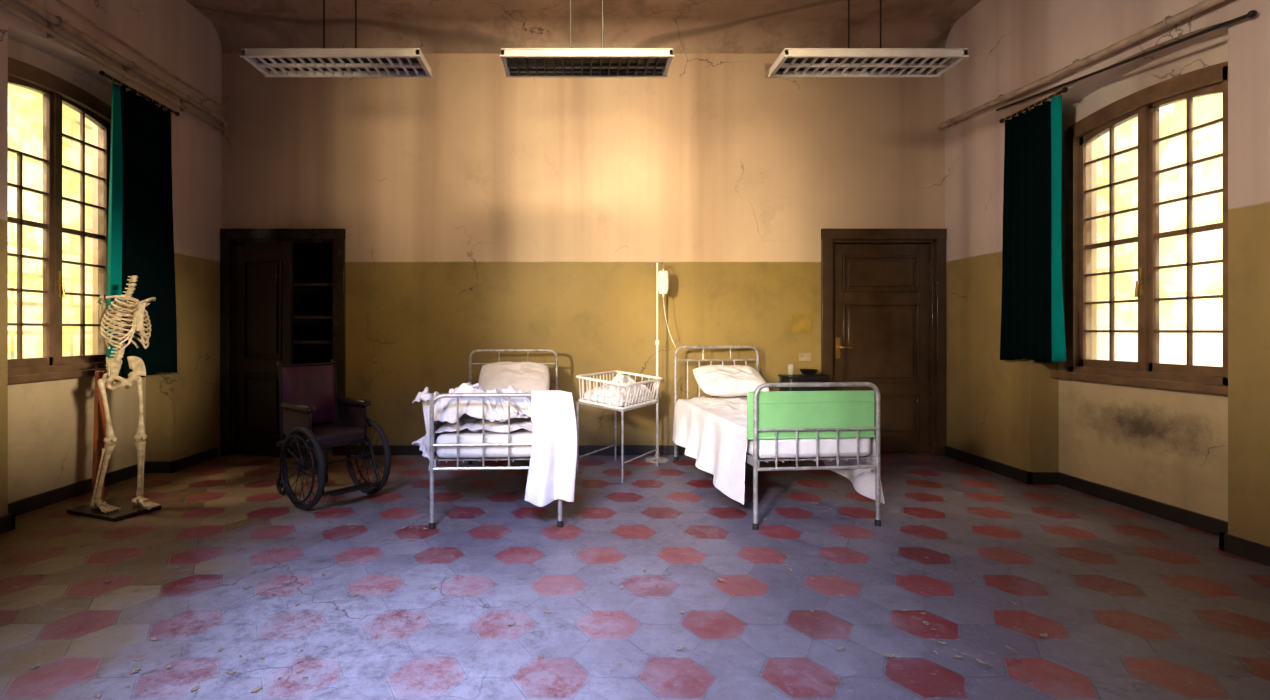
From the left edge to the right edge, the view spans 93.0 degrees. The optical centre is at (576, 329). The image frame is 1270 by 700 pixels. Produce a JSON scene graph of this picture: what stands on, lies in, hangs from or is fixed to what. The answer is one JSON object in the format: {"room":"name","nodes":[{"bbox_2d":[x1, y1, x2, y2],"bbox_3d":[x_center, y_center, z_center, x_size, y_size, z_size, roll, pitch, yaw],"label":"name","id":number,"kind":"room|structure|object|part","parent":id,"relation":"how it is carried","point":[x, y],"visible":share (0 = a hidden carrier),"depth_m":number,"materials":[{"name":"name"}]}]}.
{"room":"hospital room","nodes":[
{"label":"hospital room","id":0,"kind":"room"},
{"bbox_2d":[0,0,221,516],"bbox_3d":[-3.925,-0.910,2.025,0.450,4.420,8.450,0,0,0],"label":"wall","id":1,"kind":"structure","parent":0,"point":[46,427],"depth_m":5.23,"materials":[{"name":"paint"}]},
{"bbox_2d":[8,57,111,383],"bbox_3d":[-3.950,-0.772,4.560,0.220,2.275,1.340,0,0,0],"label":"window","id":2,"kind":"structure","parent":1,"relation":"in","point":[55,90],"depth_m":4.54,"materials":[{"name":"brown wood"}]},
{"bbox_2d":[0,447,216,533],"bbox_3d":[-3.808,1.250,1.965,0.265,0.100,8.330,0,0,0],"label":"baseboard","id":3,"kind":"structure","parent":1,"relation":"attached to","point":[7,522],"depth_m":4.78,"materials":[{"name":"black wood"}]},
{"bbox_2d":[0,0,227,136],"bbox_3d":[-3.651,-2.176,4.615,0.098,0.352,3.230,0,0,0],"label":"pipe","id":4,"kind":"object","parent":1,"relation":"attached to","point":[52,20],"visible":1,"depth_m":4.73,"materials":[{"name":"beige metal"}]},
{"bbox_2d":[99,70,179,377],"bbox_3d":[-3.625,-0.794,5.010,0.099,2.372,0.900,0,0,0],"label":"curtain","id":5,"kind":"object","parent":4,"relation":"hanging from","point":[140,242],"visible":0.83,"depth_m":4.99,"materials":[{"name":"teal fabric"}]},
{"bbox_3d":[-3.625,-1.960,5.010,0.040,0.040,0.899,0,0,0],"label":"rod","id":6,"kind":"part","parent":5,"relation":"part of","materials":[{"name":"black metal"}]},
{"bbox_2d":[294,246,331,425],"bbox_3d":[-3.060,0.050,6.825,1.340,2.500,0.650,0,0,0],"label":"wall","id":7,"kind":"structure","parent":0,"point":[312,264],"depth_m":7.10,"materials":[{"name":"black wood"}]},
{"bbox_2d":[222,54,944,444],"bbox_3d":[0.065,-0.910,6.375,8.430,4.420,0.250,0,0,0],"label":"wall","id":8,"kind":"structure","parent":0,"point":[477,206],"depth_m":6.25,"materials":[{"name":"paint"}]},
{"bbox_2d":[220,229,344,457],"bbox_3d":[-3.053,0.125,6.257,1.285,2.350,0.426,0,0,0],"label":"door","id":9,"kind":"structure","parent":8,"relation":"in","point":[257,265],"depth_m":6.21,"materials":[{"name":"brown wood"}]},
{"bbox_2d":[351,445,750,454],"bbox_3d":[0.065,1.250,6.237,4.950,0.100,0.025,0,0,0],"label":"baseboard","id":10,"kind":"structure","parent":8,"relation":"attached to","point":[394,449],"depth_m":6.22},
{"bbox_2d":[765,63,780,77],"bbox_3d":[2.040,-2.700,6.239,0.170,0.150,0.022,0,0,0],"label":"air vent","id":11,"kind":"object","parent":8,"relation":"in","point":[767,65],"visible":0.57,"depth_m":6.24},
{"bbox_2d":[791,315,810,332],"bbox_3d":[2.330,-0.065,6.234,0.200,0.190,0.033,0,0,0],"label":"junction box","id":12,"kind":"object","parent":8,"relation":"attached to","point":[799,323],"visible":1,"depth_m":6.22,"materials":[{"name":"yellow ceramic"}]},
{"bbox_2d":[799,353,810,360],"bbox_3d":[2.370,0.280,6.234,0.120,0.080,0.031,0,0,0],"label":"wall socket","id":13,"kind":"object","parent":8,"relation":"attached to","point":[802,356],"visible":1,"depth_m":6.23,"materials":[{"name":"beige plastic"}]},
{"bbox_2d":[821,229,946,455],"bbox_3d":[3.183,0.125,6.338,1.285,2.350,0.265,0,0,0],"label":"door","id":14,"kind":"structure","parent":8,"relation":"in","point":[883,291],"depth_m":6.29,"materials":[{"name":"brown wood"}]},
{"bbox_3d":[2.789,0.190,6.263,0.142,0.220,0.076,0,0,0],"label":"handle","id":15,"kind":"part","parent":14,"relation":"part of","materials":[{"name":"gold metal"}]},
{"bbox_2d":[186,0,980,53],"bbox_3d":[0.065,-3.050,2.175,8.430,0.340,8.750,0,0,0],"label":"ceiling","id":16,"kind":"structure","parent":0,"point":[431,26],"depth_m":6.10,"materials":[{"name":"paint"}]},
{"bbox_2d":[240,0,431,76],"bbox_3d":[-1.640,-2.468,4.150,1.202,1.304,0.332,0,0,0],"label":"ceiling lamp","id":17,"kind":"object","parent":16,"relation":"hanging from","point":[271,62],"visible":1,"depth_m":4.14,"materials":[{"name":"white metal"}]},
{"bbox_3d":[-1.750,-2.493,4.150,0.060,1.255,0.060,0,0,0],"label":"suspension rod","id":18,"kind":"part","parent":17,"relation":"part of","materials":[{"name":"black metal"}]},
{"bbox_3d":[-1.530,-2.493,4.150,0.060,1.255,0.060,0,0,0],"label":"suspension rod","id":19,"kind":"part","parent":17,"relation":"part of","materials":[{"name":"black metal"}]},
{"bbox_2d":[500,0,673,76],"bbox_3d":[0.067,-2.468,4.150,1.162,1.304,0.332,0,0,0],"label":"ceiling lamp","id":20,"kind":"object","parent":16,"relation":"hanging from","point":[517,62],"visible":1,"depth_m":4.14,"materials":[{"name":"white metal"}]},
{"bbox_3d":[-0.043,-2.493,4.150,0.060,1.255,0.060,0,0,0],"label":"suspension rod","id":21,"kind":"part","parent":20,"relation":"part of","materials":[{"name":"black metal"}]},
{"bbox_3d":[0.177,-2.493,4.150,0.060,1.255,0.060,0,0,0],"label":"suspension rod","id":22,"kind":"part","parent":20,"relation":"part of","materials":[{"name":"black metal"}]},
{"bbox_2d":[768,0,968,76],"bbox_3d":[1.990,-2.468,4.150,1.232,1.304,0.332,0,0,0],"label":"ceiling lamp","id":23,"kind":"object","parent":16,"relation":"hanging from","point":[792,62],"visible":1,"depth_m":4.14,"materials":[{"name":"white metal"}]},
{"bbox_3d":[1.880,-2.493,4.150,0.060,1.255,0.060,0,0,0],"label":"suspension rod","id":24,"kind":"part","parent":23,"relation":"part of","materials":[{"name":"black metal"}]},
{"bbox_3d":[2.100,-2.493,4.150,0.060,1.255,0.060,0,0,0],"label":"suspension rod","id":25,"kind":"part","parent":23,"relation":"part of","materials":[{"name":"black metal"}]},
{"bbox_2d":[0,446,1269,699],"bbox_3d":[0.065,1.350,2.525,8.430,0.100,9.450,0,0,0],"label":"floor","id":26,"kind":"structure","parent":0,"point":[1181,614],"depth_m":2.99,"materials":[{"name":"tile"}]},
{"bbox_2d":[67,275,161,521],"bbox_3d":[-3.281,0.454,4.329,0.582,1.692,0.392,0,0,22],"label":"skeleton","id":27,"kind":"object","parent":26,"relation":"on","point":[113,509],"visible":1,"depth_m":4.29,"materials":[{"name":"beige plastic"}]},
{"bbox_3d":[-3.425,0.742,4.349,0.207,1.033,0.056,0,0,22],"label":"stand post","id":28,"kind":"part","parent":27,"relation":"part of","materials":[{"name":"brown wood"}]},
{"bbox_3d":[-3.354,-0.136,4.231,0.047,0.213,0.161,0,0,-33],"label":"shoulder blade","id":29,"kind":"part","parent":27,"relation":"part of","materials":[{"name":"beige plastic"}]},
{"bbox_3d":[-3.257,-0.136,4.474,0.168,0.213,0.046,0,0,-16],"label":"shoulder blade","id":30,"kind":"part","parent":27,"relation":"part of","materials":[{"name":"beige plastic"}]},
{"bbox_2d":[129,668,140,674],"bbox_3d":[-1.679,1.296,2.278,0.036,0.005,0.036,0,0,-29],"label":"dry leaf","id":31,"kind":"object","parent":26,"relation":"on","point":[136,669],"visible":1,"depth_m":2.28,"materials":[{"name":"beige plant"}]},
{"bbox_2d":[251,686,261,692],"bbox_3d":[-1.155,1.296,2.162,0.034,0.004,0.034,0,0,-16],"label":"dry leaf","id":32,"kind":"object","parent":26,"relation":"on","point":[258,688],"visible":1,"depth_m":2.17,"materials":[{"name":"beige plant"}]},
{"bbox_2d":[294,283,331,343],"bbox_3d":[-3.060,0.150,6.720,1.180,2.300,0.420,0,0,0],"label":"closet shelving","id":33,"kind":"object","parent":26,"relation":"on","point":[296,285],"visible":0.11,"depth_m":6.51,"materials":[{"name":"brown wood"}]},
{"bbox_2d":[276,359,390,509],"bbox_3d":[-1.938,0.769,4.645,0.873,1.059,0.626,0,0,38],"label":"wheelchair","id":34,"kind":"object","parent":26,"relation":"on","point":[307,392],"visible":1,"depth_m":4.63,"materials":[{"name":"black metal"}]},
{"bbox_3d":[-2.099,0.700,4.484,0.390,0.200,0.012,0,0,38],"label":"panel","id":35,"kind":"part","parent":34,"relation":"part of","materials":[{"name":"black leather"}]},
{"bbox_3d":[-2.075,0.572,4.466,0.410,0.047,0.068,0,0,38],"label":"armrest","id":36,"kind":"part","parent":34,"relation":"part of","materials":[{"name":"brown wood"}]},
{"bbox_3d":[-2.135,0.520,4.798,0.068,0.460,0.440,0,0,38],"label":"backrest","id":37,"kind":"part","parent":34,"relation":"part of","materials":[{"name":"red leather"}]},
{"bbox_3d":[-1.944,0.818,4.649,0.470,0.105,0.420,0,0,38],"label":"seat","id":38,"kind":"part","parent":34,"relation":"part of","materials":[{"name":"black leather"}]},
{"bbox_3d":[-1.821,0.700,4.839,0.390,0.200,0.012,0,0,38],"label":"panel","id":39,"kind":"part","parent":34,"relation":"part of","materials":[{"name":"black leather"}]},
{"bbox_3d":[-1.798,0.572,4.820,0.410,0.047,0.068,0,0,38],"label":"armrest","id":40,"kind":"part","parent":34,"relation":"part of","materials":[{"name":"brown wood"}]},
{"bbox_2d":[429,349,562,528],"bbox_3d":[-0.575,0.743,4.900,0.880,1.114,1.940,0,0,-3],"label":"hospital bed","id":41,"kind":"object","parent":26,"relation":"on","point":[465,443],"visible":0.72,"depth_m":3.97,"materials":[{"name":"grey paint"}]},
{"bbox_3d":[-0.982,0.875,4.881,0.030,0.050,1.900,0,0,-3],"label":"rail","id":42,"kind":"part","parent":41,"relation":"part of","materials":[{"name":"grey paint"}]},
{"bbox_2d":[428,414,532,451],"bbox_3d":[-0.586,0.768,4.888,0.954,0.263,1.818,0,0,-3],"label":"sheet","id":43,"kind":"object","parent":41,"relation":"on","point":[473,424],"visible":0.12,"depth_m":4.11,"materials":[{"name":"white fabric"}]},
{"bbox_2d":[412,382,530,470],"bbox_3d":[-0.705,0.676,4.442,1.013,0.625,0.897,0,0,-3],"label":"blanket","id":44,"kind":"object","parent":43,"relation":"on","point":[445,409],"visible":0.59,"depth_m":4.10,"materials":[{"name":"white fabric"}]},
{"bbox_2d":[478,362,549,392],"bbox_3d":[-0.589,0.472,5.648,0.669,0.337,0.375,0,0,-3],"label":"pillow","id":45,"kind":"object","parent":43,"relation":"on","point":[525,376],"visible":0.77,"depth_m":5.56,"materials":[{"name":"white fabric"}]},
{"bbox_3d":[-0.575,0.777,4.900,0.810,0.155,1.840,0,0,-3],"label":"mattress","id":46,"kind":"part","parent":41,"relation":"part of","materials":[{"name":"white fabric"}]},
{"bbox_3d":[-0.618,0.743,5.849,0.880,1.114,0.040,0,0,-3],"label":"headboard","id":47,"kind":"part","parent":41,"relation":"part of","materials":[{"name":"grey paint"}]},
{"bbox_2d":[525,390,576,506],"bbox_3d":[-0.171,0.768,3.925,0.345,0.736,0.153,0,0,-3],"label":"bath towel","id":48,"kind":"object","parent":41,"relation":"hanging from","point":[553,460],"visible":1,"depth_m":3.91,"materials":[{"name":"white fabric"}]},
{"bbox_2d":[576,371,662,482],"bbox_3d":[0.404,0.851,5.529,0.531,0.897,0.804,0,0,32],"label":"bassinet","id":49,"kind":"object","parent":26,"relation":"on","point":[586,398],"visible":0.84,"depth_m":5.33,"materials":[{"name":"grey paint"}]},
{"bbox_2d":[585,373,650,398],"bbox_3d":[0.394,0.504,5.540,0.373,0.189,0.624,0,0,32],"label":"blanket","id":50,"kind":"object","parent":49,"relation":"on","point":[619,378],"visible":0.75,"depth_m":5.38,"materials":[{"name":"white fabric"}]},
{"bbox_3d":[0.388,0.612,5.538,0.390,0.100,0.660,0,0,32],"label":"mattress","id":51,"kind":"part","parent":49,"relation":"part of","materials":[{"name":"white fabric"}]},
{"bbox_2d":[576,371,662,409],"bbox_3d":[0.404,0.543,5.529,0.531,0.281,0.804,0,0,32],"label":"basket","id":52,"kind":"object","parent":49,"relation":"on","point":[586,398],"depth_m":5.31,"materials":[{"name":"white metal"}]},
{"bbox_2d":[645,262,675,462],"bbox_3d":[0.815,0.312,5.971,0.274,1.975,0.239,0,0,31],"label":"stand","id":53,"kind":"object","parent":26,"relation":"on","point":[662,278],"visible":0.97,"depth_m":5.97,"materials":[{"name":"white metal"}]},
{"bbox_2d":[674,345,880,529],"bbox_3d":[1.478,0.728,4.979,0.908,1.144,2.100,0,0,-5],"label":"hospital bed","id":54,"kind":"object","parent":26,"relation":"on","point":[780,424],"visible":0.86,"depth_m":3.98,"materials":[{"name":"grey paint"}]},
{"bbox_3d":[1.400,0.728,6.006,0.880,1.144,0.040,0,0,-5],"label":"headboard","id":55,"kind":"part","parent":54,"relation":"part of","materials":[{"name":"grey paint"}]},
{"bbox_3d":[1.086,0.875,4.944,0.030,0.050,2.060,0,0,-5],"label":"rail","id":56,"kind":"part","parent":54,"relation":"part of","materials":[{"name":"white metal"}]},
{"bbox_2d":[672,396,884,504],"bbox_3d":[1.471,0.911,4.964,1.079,0.547,1.908,0,0,-5],"label":"sheet","id":57,"kind":"object","parent":54,"relation":"on","point":[712,431],"visible":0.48,"depth_m":4.57,"materials":[{"name":"white fabric"}]},
{"bbox_2d":[693,365,768,396],"bbox_3d":[1.472,0.487,5.762,0.669,0.293,0.397,0,0,-10],"label":"pillow","id":58,"kind":"object","parent":57,"relation":"on","point":[714,380],"visible":0.96,"depth_m":5.63,"materials":[{"name":"white fabric"}]},
{"bbox_3d":[1.492,0.777,4.980,0.810,0.155,2.000,0,0,-5],"label":"mattress","id":59,"kind":"part","parent":54,"relation":"part of","materials":[{"name":"white fabric"}]},
{"bbox_3d":[1.555,0.562,3.981,0.883,0.315,0.022,0,0,-5],"label":"panel","id":60,"kind":"part","parent":54,"relation":"part of","materials":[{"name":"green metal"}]},
{"bbox_3d":[1.584,0.823,3.954,0.880,0.954,0.040,0,0,-5],"label":"footboard","id":61,"kind":"part","parent":54,"relation":"part of","materials":[{"name":"grey paint"}]},
{"bbox_3d":[1.898,0.875,5.016,0.030,0.050,2.060,0,0,-5],"label":"rail","id":62,"kind":"part","parent":54,"relation":"part of","materials":[{"name":"white metal"}]},
{"bbox_2d":[778,374,829,462],"bbox_3d":[2.270,0.867,6.010,0.400,0.865,0.339,0,0,0],"label":"bedside table","id":63,"kind":"object","parent":26,"relation":"on","point":[783,378],"visible":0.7,"depth_m":5.87,"materials":[{"name":"black metal"}]},
{"bbox_3d":[2.090,0.890,6.160,0.020,0.820,0.020,0,0,-23],"label":"leg","id":64,"kind":"part","parent":63,"relation":"part of","materials":[{"name":"black metal"}]},
{"bbox_3d":[2.270,0.562,5.995,0.340,0.155,0.309,0,0,0],"label":"drawer","id":65,"kind":"part","parent":63,"relation":"part of","materials":[{"name":"black metal"}]},
{"bbox_2d":[800,369,817,374],"bbox_3d":[2.330,0.425,6.030,0.180,0.058,0.180,0,0,0],"label":"metal bowl","id":66,"kind":"object","parent":63,"relation":"on","point":[803,371],"visible":0.94,"depth_m":5.98,"materials":[{"name":"black metal"}]},
{"bbox_2d":[976,659,988,664],"bbox_3d":[1.577,1.294,2.337,0.036,0.008,0.036,0,0,15],"label":"dry leaf","id":67,"kind":"object","parent":26,"relation":"on","point":[978,660],"visible":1,"depth_m":2.34,"materials":[{"name":"beige plant"}]},
{"bbox_2d":[945,0,1269,546],"bbox_3d":[4.055,-0.910,2.025,0.450,4.420,8.450,0,0,0],"label":"wall","id":68,"kind":"structure","parent":0,"point":[1208,454],"depth_m":4.58,"materials":[{"name":"paint"}]},
{"bbox_2d":[937,0,1256,130],"bbox_3d":[3.772,-1.938,4.704,0.116,0.376,3.011,0,0,0],"label":"pipe","id":69,"kind":"object","parent":68,"relation":"attached to","point":[1179,18],"visible":1,"depth_m":4.21,"materials":[{"name":"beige metal"}]},
{"bbox_2d":[999,87,1067,362],"bbox_3d":[3.740,-0.799,4.940,0.101,2.122,0.719,0,0,0],"label":"curtain","id":70,"kind":"object","parent":69,"relation":"hanging from","point":[1032,309],"visible":1,"depth_m":4.93,"materials":[{"name":"teal fabric"}]},
{"bbox_3d":[3.740,-1.840,4.940,0.040,0.040,0.719,0,0,0],"label":"rod","id":71,"kind":"part","parent":70,"relation":"part of","materials":[{"name":"black metal"}]},
{"bbox_3d":[3.780,-1.871,4.371,0.040,0.241,2.061,0,0,0],"label":"curtain rail","id":72,"kind":"part","parent":69,"relation":"part of","materials":[{"name":"black metal"}]},
{"bbox_2d":[944,446,1269,566],"bbox_3d":[3.938,1.250,2.015,0.265,0.100,8.430,0,0,0],"label":"baseboard","id":73,"kind":"structure","parent":68,"relation":"attached to","point":[1244,548],"depth_m":4.37,"materials":[{"name":"brown wood"}]},
{"bbox_2d":[1051,61,1227,394],"bbox_3d":[4.080,-0.662,4.320,0.220,2.115,1.420,0,0,0],"label":"window","id":74,"kind":"structure","parent":68,"relation":"in","point":[1145,104],"depth_m":4.30,"materials":[{"name":"brown wood"}]},
{"label":"outside","id":75,"kind":"structure","parent":0,"visible":0},
{"bbox_2d":[8,84,92,358],"bbox_3d":[-8.100,-2.700,6.500,0.200,10.000,15.000,0,0,0],"label":"window pane","id":76,"kind":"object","parent":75,"point":[25,106],"depth_m":8.91,"materials":[{"name":"glass"}]},
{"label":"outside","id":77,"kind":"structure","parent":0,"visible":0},
{"bbox_2d":[1097,93,1222,366],"bbox_3d":[8.400,-2.700,6.500,0.200,10.000,15.000,0,0,0],"label":"window pane","id":78,"kind":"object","parent":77,"point":[1207,141],"depth_m":8.36,"materials":[{"name":"glass"}]}
]}

